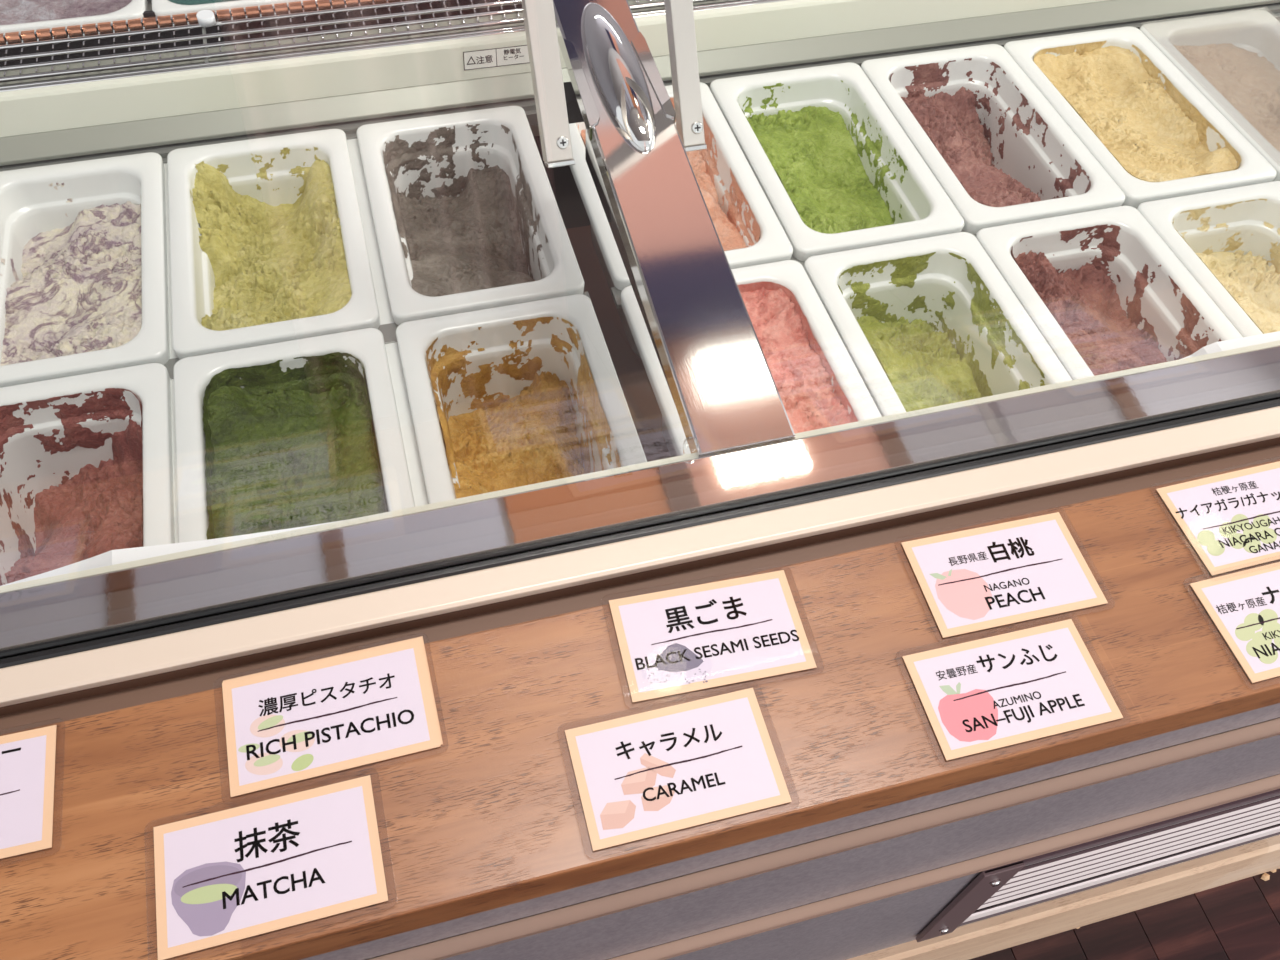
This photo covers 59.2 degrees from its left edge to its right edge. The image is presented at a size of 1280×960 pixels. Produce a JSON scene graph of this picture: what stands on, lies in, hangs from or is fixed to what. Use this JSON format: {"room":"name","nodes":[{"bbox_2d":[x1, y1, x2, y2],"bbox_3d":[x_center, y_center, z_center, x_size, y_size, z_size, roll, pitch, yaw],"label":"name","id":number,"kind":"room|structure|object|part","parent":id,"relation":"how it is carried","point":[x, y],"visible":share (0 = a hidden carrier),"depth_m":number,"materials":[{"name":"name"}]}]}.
{"room":"eatery","nodes":[
{"label":"eatery","id":0,"kind":"room"},
{"bbox_2d":[969,869,1279,959],"bbox_3d":[1.430,5.107,-2.000,24.000,0.030,16.600,-11,56,-11],"label":"floor","id":1,"kind":"structure","parent":0,"point":[1240,919],"depth_m":1.19,"materials":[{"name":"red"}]},
{"bbox_2d":[0,0,1279,959],"bbox_3d":[0.076,-0.314,1.013,2.450,1.153,1.271,-11,56,-11],"label":"display case","id":2,"kind":"object","parent":1,"relation":"on","point":[112,630],"visible":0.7,"depth_m":0.65,"materials":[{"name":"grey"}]},
{"bbox_2d":[0,0,151,33],"bbox_3d":[-0.584,-0.489,1.183,0.162,0.148,0.268,-11,56,-11],"label":"pan","id":3,"kind":"object","parent":2,"relation":"in","point":[135,9],"visible":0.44,"depth_m":1.06,"materials":[{"name":"white plastic"}]},
{"bbox_2d":[0,0,131,24],"bbox_3d":[-0.582,-0.522,1.136,0.146,0.008,0.252,-11,56,-11],"label":"gelato","id":4,"kind":"object","parent":3,"relation":"in","point":[11,11],"visible":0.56,"depth_m":1.09,"materials":[{"name":"food"}]},
{"bbox_2d":[0,152,169,387],"bbox_3d":[-0.487,-0.144,1.003,0.162,0.158,0.267,-11,56,-11],"label":"pan","id":5,"kind":"object","parent":2,"relation":"in","point":[29,207],"visible":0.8,"depth_m":1.00,"materials":[{"name":"white plastic"}]},
{"bbox_2d":[0,182,141,365],"bbox_3d":[-0.485,-0.163,0.976,0.125,0.086,0.231,-11,56,-11],"label":"gelato","id":6,"kind":"object","parent":5,"relation":"in","point":[79,290],"visible":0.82,"depth_m":0.96,"materials":[{"name":"white food"}]},
{"bbox_2d":[0,363,174,584],"bbox_3d":[-0.415,0.066,0.844,0.162,0.158,0.267,-11,56,-11],"label":"pan","id":7,"kind":"object","parent":2,"relation":"in","point":[151,383],"visible":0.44,"depth_m":0.86,"materials":[{"name":"white plastic"}]},
{"bbox_2d":[0,388,142,585],"bbox_3d":[-0.415,0.056,0.830,0.124,0.118,0.230,-11,56,-11],"label":"gelato","id":8,"kind":"object","parent":7,"relation":"in","point":[96,511],"visible":0.41,"depth_m":0.87,"materials":[{"name":"food"}]},
{"bbox_2d":[152,0,307,15],"bbox_3d":[-0.422,-0.521,1.214,0.162,0.148,0.268,-11,56,-11],"label":"pan","id":9,"kind":"object","parent":2,"relation":"in","point":[160,7],"visible":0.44,"depth_m":1.08,"materials":[{"name":"white plastic"}]},
{"bbox_2d":[169,0,235,4],"bbox_3d":[-0.420,-0.556,1.164,0.146,0.008,0.252,-11,56,-11],"label":"gelato","id":10,"kind":"object","parent":9,"relation":"in","point":[182,2],"visible":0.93,"depth_m":1.10,"materials":[{"name":"teal food"}]},
{"bbox_2d":[167,129,379,358],"bbox_3d":[-0.327,-0.175,1.034,0.162,0.158,0.267,-11,56,-11],"label":"pan","id":11,"kind":"object","parent":2,"relation":"in","point":[192,274],"visible":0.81,"depth_m":0.98,"materials":[{"name":"white plastic"}]},
{"bbox_2d":[190,147,351,330],"bbox_3d":[-0.325,-0.192,1.010,0.126,0.098,0.231,-11,56,-11],"label":"gelato","id":12,"kind":"object","parent":11,"relation":"in","point":[283,262],"visible":0.98,"depth_m":1.00,"materials":[{"name":"yellow food"}]},
{"bbox_2d":[173,328,414,542],"bbox_3d":[-0.255,0.035,0.875,0.162,0.158,0.267,-11,56,-11],"label":"pan","id":13,"kind":"object","parent":2,"relation":"in","point":[192,375],"visible":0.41,"depth_m":0.85,"materials":[{"name":"white plastic"}]},
{"bbox_2d":[203,352,387,539],"bbox_3d":[-0.253,0.011,0.840,0.124,0.068,0.231,-11,56,-11],"label":"gelato","id":14,"kind":"object","parent":13,"relation":"in","point":[296,447],"visible":0.62,"depth_m":0.86,"materials":[{"name":"green food"}]},
{"bbox_2d":[0,0,790,92],"bbox_3d":[0.019,-0.483,1.138,2.450,0.020,0.070,-11,56,-11],"label":"grille","id":15,"kind":"object","parent":2,"relation":"attached to","point":[378,54],"depth_m":1.06,"materials":[{"name":"silver metal"}]},
{"bbox_2d":[356,106,583,324],"bbox_3d":[-0.161,-0.208,1.066,0.162,0.158,0.267,-11,56,-11],"label":"pan","id":16,"kind":"object","parent":2,"relation":"in","point":[562,276],"visible":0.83,"depth_m":1.02,"materials":[{"name":"white plastic"}]},
{"bbox_2d":[382,124,547,296],"bbox_3d":[-0.160,-0.221,1.046,0.124,0.101,0.230,-11,56,-11],"label":"gelato","id":17,"kind":"object","parent":16,"relation":"in","point":[469,241],"visible":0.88,"depth_m":1.08,"materials":[{"name":"grey food"}]},
{"bbox_2d":[463,43,559,70],"bbox_3d":[-0.124,-0.410,1.090,0.096,0.019,0.003,-11,56,-11],"label":"sticker","id":18,"kind":"object","parent":2,"relation":"on","point":[514,55],"visible":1,"depth_m":1.09,"materials":[{"name":"white paper"}]},
{"bbox_2d":[396,294,646,503],"bbox_3d":[-0.089,0.003,0.907,0.162,0.158,0.267,-11,56,-11],"label":"pan","id":19,"kind":"object","parent":2,"relation":"in","point":[456,331],"visible":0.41,"depth_m":0.91,"materials":[{"name":"white plastic"}]},
{"bbox_2d":[425,317,620,498],"bbox_3d":[-0.088,-0.008,0.892,0.124,0.117,0.230,-11,56,-11],"label":"gelato","id":20,"kind":"object","parent":19,"relation":"in","point":[528,438],"visible":0.58,"depth_m":0.92,"materials":[{"name":"orange food"}]},
{"bbox_3d":[0.029,-0.445,1.124,2.450,0.036,0.017,-11,56,-11],"label":"cream panel","id":21,"kind":"part","parent":2,"relation":"part of","materials":[{"name":"beige metal"}]},
{"bbox_2d":[0,459,1279,959],"bbox_3d":[0.235,0.070,0.575,2.450,0.028,0.121,-11,56,-11],"label":"wooden counter","id":22,"kind":"object","parent":2,"relation":"attached to","point":[485,820],"visible":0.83,"depth_m":0.51,"materials":[{"name":"brown wood"}]},
{"bbox_2d":[0,725,56,858],"bbox_3d":[-0.297,0.140,0.478,0.099,0.001,0.064,-11,56,-11],"label":"card","id":23,"kind":"object","parent":22,"relation":"on","point":[27,758],"visible":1,"depth_m":0.48,"materials":[{"name":"white paper"}]},
{"bbox_2d":[153,775,396,959],"bbox_3d":[-0.155,0.161,0.471,0.099,0.001,0.062,-11,56,-11],"label":"card","id":24,"kind":"object","parent":22,"relation":"on","point":[241,872],"visible":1,"depth_m":0.47,"materials":[{"name":"white paper"}]},
{"bbox_2d":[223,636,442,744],"bbox_3d":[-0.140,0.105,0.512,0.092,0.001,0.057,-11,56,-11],"label":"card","id":25,"kind":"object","parent":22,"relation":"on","point":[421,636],"visible":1,"depth_m":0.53,"materials":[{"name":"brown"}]},
{"bbox_2d":[223,637,441,744],"bbox_3d":[-0.140,0.106,0.511,0.092,0.001,0.056,-11,56,-11],"label":"card","id":26,"kind":"object","parent":25,"relation":"on","point":[420,637],"visible":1,"depth_m":0.52,"materials":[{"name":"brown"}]},
{"bbox_2d":[222,636,448,803],"bbox_3d":[-0.140,0.106,0.510,0.099,0.001,0.063,-11,56,-11],"label":"card","id":27,"kind":"object","parent":22,"relation":"on","point":[289,725],"visible":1,"depth_m":0.51,"materials":[{"name":"white paper"}]},
{"bbox_2d":[557,688,799,854],"bbox_3d":[0.016,0.128,0.504,0.098,0.001,0.063,-11,56,-11],"label":"card","id":28,"kind":"object","parent":22,"relation":"on","point":[643,775],"visible":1,"depth_m":0.50,"materials":[{"name":"white paper"}]},
{"bbox_2d":[602,570,823,702],"bbox_3d":[0.034,0.074,0.543,0.097,0.001,0.061,-9,56,-9],"label":"card","id":29,"kind":"object","parent":22,"relation":"on","point":[725,632],"visible":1,"depth_m":0.54,"materials":[{"name":"white paper"}]},
{"bbox_3d":[0.018,0.089,0.531,0.034,0.001,0.018,-11,56,-11],"label":"sesame plate","id":30,"kind":"part","parent":29,"relation":"part of","materials":[{"name":"white paper"}]},
{"bbox_2d":[894,512,1114,637],"bbox_3d":[0.184,0.047,0.570,0.098,0.001,0.064,-11,56,-11],"label":"card","id":31,"kind":"object","parent":22,"relation":"on","point":[981,578],"visible":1,"depth_m":0.57,"materials":[{"name":"white paper"}]},
{"bbox_2d":[895,619,1126,760],"bbox_3d":[0.176,0.098,0.533,0.098,0.001,0.061,-11,56,-11],"label":"card","id":32,"kind":"object","parent":22,"relation":"on","point":[1007,689],"visible":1,"depth_m":0.53,"materials":[{"name":"white paper"}]},
{"bbox_2d":[1150,461,1279,575],"bbox_3d":[0.328,0.018,0.598,0.099,0.001,0.062,-11,56,-11],"label":"card","id":33,"kind":"object","parent":22,"relation":"on","point":[1231,520],"visible":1,"depth_m":0.60,"materials":[{"name":"white paper"}]},
{"bbox_2d":[1190,562,1279,682],"bbox_3d":[0.330,0.066,0.564,0.099,0.001,0.064,-11,56,-11],"label":"card","id":34,"kind":"object","parent":22,"relation":"on","point":[1244,606],"visible":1,"depth_m":0.56,"materials":[{"name":"white paper"}]},
{"bbox_3d":[0.204,-0.025,0.641,2.450,0.030,0.031,-11,56,-11],"label":"steel sill","id":35,"kind":"part","parent":2,"relation":"part of","materials":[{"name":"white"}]},
{"bbox_3d":[0.214,-0.004,0.613,2.450,0.005,0.018,-11,56,-11],"label":"frame rail","id":36,"kind":"part","parent":2,"relation":"part of","materials":[{"name":"beige"}]},
{"bbox_2d":[553,0,795,457],"bbox_3d":[-0.024,-0.229,0.819,0.069,0.194,0.606,-11,56,-11],"label":"support bracket","id":37,"kind":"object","parent":2,"relation":"attached to","point":[726,397],"depth_m":0.69,"materials":[{"name":"silver metal"}]},
{"bbox_2d":[521,0,574,167],"bbox_3d":[-0.070,-0.357,0.665,0.018,0.282,0.202,-11,56,-11],"label":"support arm","id":38,"kind":"object","parent":37,"relation":"attached to","point":[538,15],"visible":1,"depth_m":0.70,"materials":[{"name":"white metal"}]},
{"bbox_3d":[0.013,-0.156,0.786,0.002,0.168,0.422,-11,56,-11],"label":"divider plate","id":39,"kind":"part","parent":37,"relation":"part of","materials":[{"name":"silver metal"}]},
{"bbox_2d":[664,0,706,151],"bbox_3d":[0.017,-0.376,0.696,0.016,0.282,0.202,-11,56,-11],"label":"support arm","id":40,"kind":"object","parent":37,"relation":"attached to","point":[680,23],"visible":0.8,"depth_m":0.73,"materials":[{"name":"white metal"}]},
{"bbox_2d":[569,82,792,357],"bbox_3d":[0.020,-0.243,1.101,0.162,0.158,0.267,-11,56,-11],"label":"pan","id":41,"kind":"object","parent":2,"relation":"in","point":[773,245],"visible":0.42,"depth_m":1.03,"materials":[{"name":"white plastic"}]},
{"bbox_2d":[578,98,759,250],"bbox_3d":[0.021,-0.259,1.077,0.125,0.096,0.231,-11,56,-11],"label":"gelato","id":42,"kind":"object","parent":41,"relation":"in","point":[730,238],"visible":0.16,"depth_m":1.05,"materials":[{"name":"orange food"}]},
{"bbox_2d":[621,260,881,456],"bbox_3d":[0.092,-0.033,0.942,0.162,0.158,0.267,-11,56,-11],"label":"pan","id":43,"kind":"object","parent":2,"relation":"in","point":[791,274],"visible":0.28,"depth_m":0.91,"materials":[{"name":"white plastic"}]},
{"bbox_2d":[737,282,857,432],"bbox_3d":[0.093,-0.057,0.907,0.126,0.068,0.231,-11,56,-10],"label":"gelato","id":44,"kind":"object","parent":43,"relation":"in","point":[801,372],"visible":0.26,"depth_m":0.92,"materials":[{"name":"pink food"}]},
{"bbox_3d":[0.241,0.140,0.616,2.450,0.117,0.006,-11,56,-11],"label":"panel","id":45,"kind":"part","parent":2,"relation":"part of","materials":[{"name":"brown wood"}]},
{"bbox_3d":[0.225,0.342,0.903,2.450,0.260,0.006,-11,56,-11],"label":"panel","id":46,"kind":"part","parent":2,"relation":"part of","materials":[{"name":"grey metal"}]},
{"bbox_2d":[710,62,964,260],"bbox_3d":[0.178,-0.274,1.131,0.162,0.158,0.267,-11,56,-11],"label":"pan","id":47,"kind":"object","parent":2,"relation":"in","point":[926,211],"visible":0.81,"depth_m":1.08,"materials":[{"name":"white plastic"}]},
{"bbox_2d":[738,80,907,233],"bbox_3d":[0.179,-0.290,1.108,0.124,0.096,0.231,-11,56,-11],"label":"gelato","id":48,"kind":"object","parent":47,"relation":"in","point":[811,150],"visible":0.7,"depth_m":1.11,"materials":[{"name":"green food"}]},
{"bbox_3d":[0.235,0.220,0.730,2.450,0.151,0.006,-11,56,-11],"label":"panel","id":49,"kind":"part","parent":2,"relation":"part of","materials":[{"name":"brown wood"}]},
{"bbox_2d":[804,232,1071,416],"bbox_3d":[0.250,-0.064,0.972,0.162,0.158,0.267,-11,56,-11],"label":"pan","id":50,"kind":"object","parent":2,"relation":"in","point":[824,271],"visible":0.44,"depth_m":0.97,"materials":[{"name":"white plastic"}]},
{"bbox_2d":[838,252,1044,411],"bbox_3d":[0.251,-0.074,0.957,0.124,0.117,0.230,-11,56,-11],"label":"gelato","id":51,"kind":"object","parent":50,"relation":"in","point":[921,363],"visible":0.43,"depth_m":0.99,"materials":[{"name":"green food"}]},
{"bbox_2d":[861,44,1124,233],"bbox_3d":[0.336,-0.305,1.161,0.162,0.158,0.267,-11,56,-11],"label":"pan","id":52,"kind":"object","parent":2,"relation":"in","point":[1018,153],"visible":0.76,"depth_m":1.13,"materials":[{"name":"white plastic"}]},
{"bbox_2d":[890,58,1090,206],"bbox_3d":[0.337,-0.315,1.147,0.124,0.117,0.231,-11,56,-11],"label":"gelato","id":53,"kind":"object","parent":52,"relation":"in","point":[952,124],"visible":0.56,"depth_m":1.14,"materials":[{"name":"food"}]},
{"bbox_3d":[0.217,0.469,1.074,2.450,0.167,0.017,-11,56,-11],"label":"board","id":54,"kind":"part","parent":2,"relation":"part of","materials":[{"name":"brown wood"}]},
{"bbox_2d":[916,789,1279,941],"bbox_3d":[0.829,0.236,1.023,1.202,0.202,0.008,-11,56,-11],"label":"air vent","id":55,"kind":"object","parent":2,"relation":"attached to","point":[1012,887],"visible":0.98,"depth_m":0.93,"materials":[{"name":"grey metal"}]},
{"bbox_3d":[0.265,0.345,0.915,0.034,0.202,0.004,-11,56,-11],"label":"plate","id":56,"kind":"part","parent":55,"relation":"part of","materials":[{"name":"grey"}]},
{"bbox_2d":[976,206,1242,379],"bbox_3d":[0.408,-0.095,1.002,0.162,0.158,0.267,-11,56,-11],"label":"pan","id":57,"kind":"object","parent":2,"relation":"in","point":[1140,244],"visible":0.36,"depth_m":1.00,"materials":[{"name":"white plastic"}]},
{"bbox_2d":[1011,224,1220,375],"bbox_3d":[0.408,-0.105,0.988,0.124,0.117,0.230,-11,56,-11],"label":"gelato","id":58,"kind":"object","parent":57,"relation":"in","point":[1085,303],"visible":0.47,"depth_m":1.01,"materials":[{"name":"food"}]},
{"bbox_2d":[1004,26,1276,207],"bbox_3d":[0.493,-0.336,1.192,0.162,0.158,0.267,-11,56,-11],"label":"pan","id":59,"kind":"object","parent":2,"relation":"in","point":[1253,168],"visible":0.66,"depth_m":1.11,"materials":[{"name":"white plastic"}]},
{"bbox_2d":[1033,40,1240,181],"bbox_3d":[0.496,-0.360,1.157,0.126,0.068,0.231,-11,56,-11],"label":"gelato","id":60,"kind":"object","parent":59,"relation":"in","point":[1154,133],"visible":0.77,"depth_m":1.16,"materials":[{"name":"yellow food"}]},
{"bbox_2d":[1137,181,1279,336],"bbox_3d":[0.565,-0.125,1.032,0.162,0.158,0.267,-11,56,-11],"label":"pan","id":61,"kind":"object","parent":2,"relation":"in","point":[1247,218],"visible":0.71,"depth_m":1.05,"materials":[{"name":"white plastic"}]},
{"bbox_2d":[1173,199,1279,333],"bbox_3d":[0.566,-0.136,1.018,0.124,0.117,0.230,-11,56,-11],"label":"gelato","id":62,"kind":"object","parent":61,"relation":"in","point":[1254,284],"visible":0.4,"depth_m":1.04,"materials":[{"name":"yellow food"}]},
{"bbox_2d":[1139,10,1279,180],"bbox_3d":[0.651,-0.366,1.222,0.162,0.158,0.267,-11,56,-11],"label":"pan","id":63,"kind":"object","parent":2,"relation":"in","point":[1257,31],"visible":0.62,"depth_m":1.23,"materials":[{"name":"white plastic"}]},
{"bbox_2d":[1173,43,1279,150],"bbox_3d":[0.653,-0.394,1.181,0.124,0.022,0.230,-11,56,-11],"label":"gelato","id":64,"kind":"object","parent":63,"relation":"in","point":[1250,82],"visible":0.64,"depth_m":1.21,"materials":[{"name":"beige food"}]},
{"bbox_2d":[1261,873,1269,880],"bbox_3d":[0.680,0.431,1.224,0.007,0.007,0.007,24,57,13],"label":"crumb","id":65,"kind":"object","parent":1,"relation":"on","point":[1265,876],"visible":1,"depth_m":1.22,"materials":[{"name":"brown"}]}
]}

